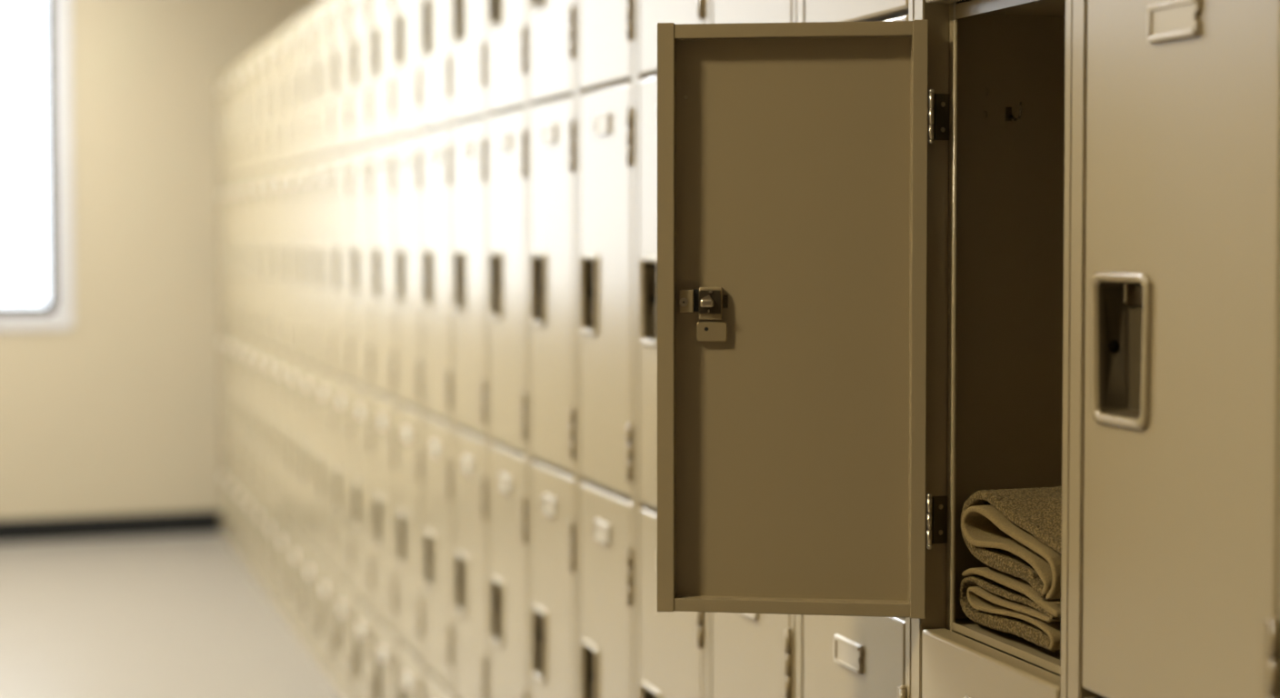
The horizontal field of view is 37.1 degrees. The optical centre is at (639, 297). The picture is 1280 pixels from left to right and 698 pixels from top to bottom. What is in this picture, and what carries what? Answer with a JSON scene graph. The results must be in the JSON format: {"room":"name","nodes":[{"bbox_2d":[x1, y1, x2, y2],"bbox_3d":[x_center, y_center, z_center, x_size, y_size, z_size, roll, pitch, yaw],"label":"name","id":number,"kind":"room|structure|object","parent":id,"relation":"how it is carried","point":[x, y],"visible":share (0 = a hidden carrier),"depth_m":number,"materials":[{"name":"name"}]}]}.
{"room":"changing room","nodes":[
{"label":"changing room","id":0,"kind":"room"},
{"bbox_2d":[0,0,319,519],"bbox_3d":[-3.470,-0.458,7.881,4.496,3.000,0.200,-1,2,-18],"label":"wall","id":1,"kind":"structure","parent":0,"point":[115,412],"depth_m":8.22,"materials":[{"name":"paint"}]},
{"bbox_2d":[0,0,73,329],"bbox_3d":[-3.851,-0.829,7.704,2.978,1.953,0.152,-1,2,-18],"label":"window","id":2,"kind":"structure","parent":1,"relation":"in","point":[36,218],"depth_m":8.08,"materials":[{"name":"white glass"}]},
{"bbox_2d":[0,510,220,543],"bbox_3d":[-3.654,0.999,7.756,3.838,0.097,0.012,-1,2,-18],"label":"baseboard","id":3,"kind":"structure","parent":1,"relation":"attached to","point":[198,522],"depth_m":8.21,"materials":[{"name":"black rubber"}]},
{"bbox_2d":[0,532,340,697],"bbox_3d":[-1.721,1.266,2.677,4.496,0.100,11.484,-1,2,-18],"label":"floor","id":4,"kind":"structure","parent":0,"point":[174,615],"depth_m":6.33,"materials":[{"name":"plastic"}]},
{"bbox_2d":[217,71,228,541],"bbox_3d":[-1.580,0.035,8.258,0.456,1.990,0.303,-1,2,-18],"label":"locker","id":5,"kind":"object","parent":4,"relation":"on","point":[221,92],"visible":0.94,"depth_m":8.18,"materials":[{"name":"beige metal"}]},
{"bbox_2d":[224,65,236,552],"bbox_3d":[-1.484,0.045,7.969,0.456,1.990,0.303,-1,2,-18],"label":"locker","id":6,"kind":"object","parent":4,"relation":"on","point":[228,74],"visible":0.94,"depth_m":7.89,"materials":[{"name":"beige metal"}]},
{"bbox_2d":[232,59,245,565],"bbox_3d":[-1.387,0.054,7.679,0.456,1.990,0.303,-1,2,-18],"label":"locker","id":7,"kind":"object","parent":4,"relation":"on","point":[237,66],"visible":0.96,"depth_m":7.60,"materials":[{"name":"beige metal"}]},
{"bbox_2d":[241,50,255,579],"bbox_3d":[-1.291,0.064,7.390,0.456,1.990,0.303,-1,2,-18],"label":"locker","id":8,"kind":"object","parent":4,"relation":"on","point":[246,61],"visible":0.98,"depth_m":7.31,"materials":[{"name":"beige metal"}]},
{"bbox_2d":[251,44,265,592],"bbox_3d":[-1.195,0.074,7.101,0.456,1.990,0.303,-1,2,-18],"label":"locker","id":9,"kind":"object","parent":4,"relation":"on","point":[256,54],"visible":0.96,"depth_m":7.03,"materials":[{"name":"beige metal"}]},
{"bbox_2d":[261,35,277,609],"bbox_3d":[-1.098,0.083,6.812,0.456,1.990,0.303,-1,2,-18],"label":"locker","id":10,"kind":"object","parent":4,"relation":"on","point":[267,46],"visible":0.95,"depth_m":6.73,"materials":[{"name":"beige metal"}]},
{"bbox_2d":[273,26,289,625],"bbox_3d":[-1.002,0.093,6.522,0.456,1.990,0.303,-1,2,-18],"label":"locker","id":11,"kind":"object","parent":4,"relation":"on","point":[279,38],"visible":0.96,"depth_m":6.44,"materials":[{"name":"beige metal"}]},
{"bbox_2d":[285,16,302,644],"bbox_3d":[-0.906,0.102,6.233,0.456,1.990,0.303,-1,2,-18],"label":"locker","id":12,"kind":"object","parent":4,"relation":"on","point":[292,29],"visible":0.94,"depth_m":6.16,"materials":[{"name":"beige metal"}]},
{"bbox_2d":[299,4,318,666],"bbox_3d":[-0.810,0.112,5.944,0.456,1.990,0.303,-1,2,-18],"label":"locker","id":13,"kind":"object","parent":4,"relation":"on","point":[306,19],"visible":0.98,"depth_m":5.87,"materials":[{"name":"beige metal"}]},
{"bbox_2d":[314,0,334,689],"bbox_3d":[-0.713,0.122,5.655,0.456,1.990,0.303,-1,2,-18],"label":"locker","id":14,"kind":"object","parent":4,"relation":"on","point":[323,70],"visible":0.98,"depth_m":5.58,"materials":[{"name":"beige metal"}]},
{"bbox_2d":[330,0,352,697],"bbox_3d":[-0.617,0.131,5.365,0.456,1.990,0.303,-1,2,-18],"label":"locker","id":15,"kind":"object","parent":4,"relation":"on","point":[340,9],"visible":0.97,"depth_m":5.29,"materials":[{"name":"beige metal"}]},
{"bbox_2d":[349,0,373,697],"bbox_3d":[-0.521,0.141,5.076,0.456,1.990,0.303,-1,2,-18],"label":"locker","id":16,"kind":"object","parent":4,"relation":"on","point":[360,46],"visible":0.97,"depth_m":5.00,"materials":[{"name":"beige metal"}]},
{"bbox_2d":[370,0,396,697],"bbox_3d":[-0.424,0.150,4.787,0.456,1.990,0.303,-1,2,-18],"label":"locker","id":17,"kind":"object","parent":4,"relation":"on","point":[381,11],"visible":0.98,"depth_m":4.71,"materials":[{"name":"beige metal"}]},
{"bbox_2d":[393,0,422,697],"bbox_3d":[-0.328,0.160,4.498,0.456,1.990,0.303,-1,2,-18],"label":"locker","id":18,"kind":"object","parent":4,"relation":"on","point":[406,13],"visible":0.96,"depth_m":4.42,"materials":[{"name":"beige metal"}]},
{"bbox_2d":[420,0,452,697],"bbox_3d":[-0.232,0.170,4.208,0.456,1.990,0.303,-1,2,-18],"label":"locker","id":19,"kind":"object","parent":4,"relation":"on","point":[435,15],"visible":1,"depth_m":4.13,"materials":[{"name":"beige metal"}]},
{"bbox_2d":[450,0,487,697],"bbox_3d":[-0.136,0.179,3.919,0.456,1.990,0.303,-1,2,-18],"label":"locker","id":20,"kind":"object","parent":4,"relation":"on","point":[468,104],"visible":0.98,"depth_m":3.84,"materials":[{"name":"beige metal"}]},
{"bbox_2d":[485,0,528,697],"bbox_3d":[-0.039,0.189,3.630,0.456,1.990,0.303,-1,2,-18],"label":"locker","id":21,"kind":"object","parent":4,"relation":"on","point":[505,20],"visible":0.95,"depth_m":3.54,"materials":[{"name":"beige metal"}]},
{"bbox_2d":[526,0,576,697],"bbox_3d":[0.057,0.198,3.341,0.456,1.990,0.303,-1,2,-18],"label":"locker","id":22,"kind":"object","parent":4,"relation":"on","point":[550,24],"visible":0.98,"depth_m":3.25,"materials":[{"name":"beige metal"}]},
{"bbox_2d":[575,0,634,697],"bbox_3d":[0.153,0.208,3.051,0.456,1.990,0.303,-1,2,-18],"label":"locker","id":23,"kind":"object","parent":4,"relation":"on","point":[605,29],"visible":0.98,"depth_m":2.96,"materials":[{"name":"beige metal"}]},
{"bbox_2d":[634,0,706,697],"bbox_3d":[0.249,0.217,2.762,0.456,1.990,0.303,-1,2,-18],"label":"locker","id":24,"kind":"object","parent":4,"relation":"on","point":[670,647],"visible":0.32,"depth_m":2.77,"materials":[{"name":"beige metal"}]},
{"bbox_2d":[705,0,797,697],"bbox_3d":[0.346,0.227,2.473,0.456,1.990,0.303,-1,2,-18],"label":"locker","id":25,"kind":"object","parent":4,"relation":"on","point":[748,655],"visible":0.13,"depth_m":2.39,"materials":[{"name":"beige metal"}]},
{"bbox_2d":[657,0,1072,697],"bbox_3d":[0.408,0.246,1.907,0.696,1.990,0.413,-1,2,-18],"label":"locker","id":26,"kind":"object","parent":4,"relation":"on","point":[864,274],"visible":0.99,"depth_m":1.97,"materials":[{"name":"beige metal"}]},
{"bbox_2d":[959,567,1060,651],"bbox_3d":[0.436,0.301,1.889,0.175,0.057,0.198,-1,2,-18],"label":"folded towel","id":27,"kind":"object","parent":26,"relation":"in","point":[992,598],"visible":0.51,"depth_m":1.86,"materials":[{"name":"fabric"}]},
{"bbox_2d":[960,486,1061,599],"bbox_3d":[0.438,0.236,1.878,0.178,0.086,0.211,-1,2,-18],"label":"folded towel","id":28,"kind":"object","parent":27,"relation":"on","point":[1017,533],"visible":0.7,"depth_m":1.86,"materials":[{"name":"fabric"}]},
{"bbox_2d":[795,0,988,697],"bbox_3d":[0.442,0.237,2.184,0.456,1.990,0.303,-1,2,-18],"label":"locker","id":29,"kind":"object","parent":4,"relation":"on","point":[837,656],"visible":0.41,"depth_m":2.10,"materials":[{"name":"beige metal"}]},
{"bbox_2d":[1067,0,1279,697],"bbox_3d":[0.634,0.256,1.605,0.456,1.990,0.303,-1,2,-18],"label":"locker","id":30,"kind":"object","parent":4,"relation":"on","point":[1174,565],"visible":1,"depth_m":1.52,"materials":[{"name":"beige metal"}]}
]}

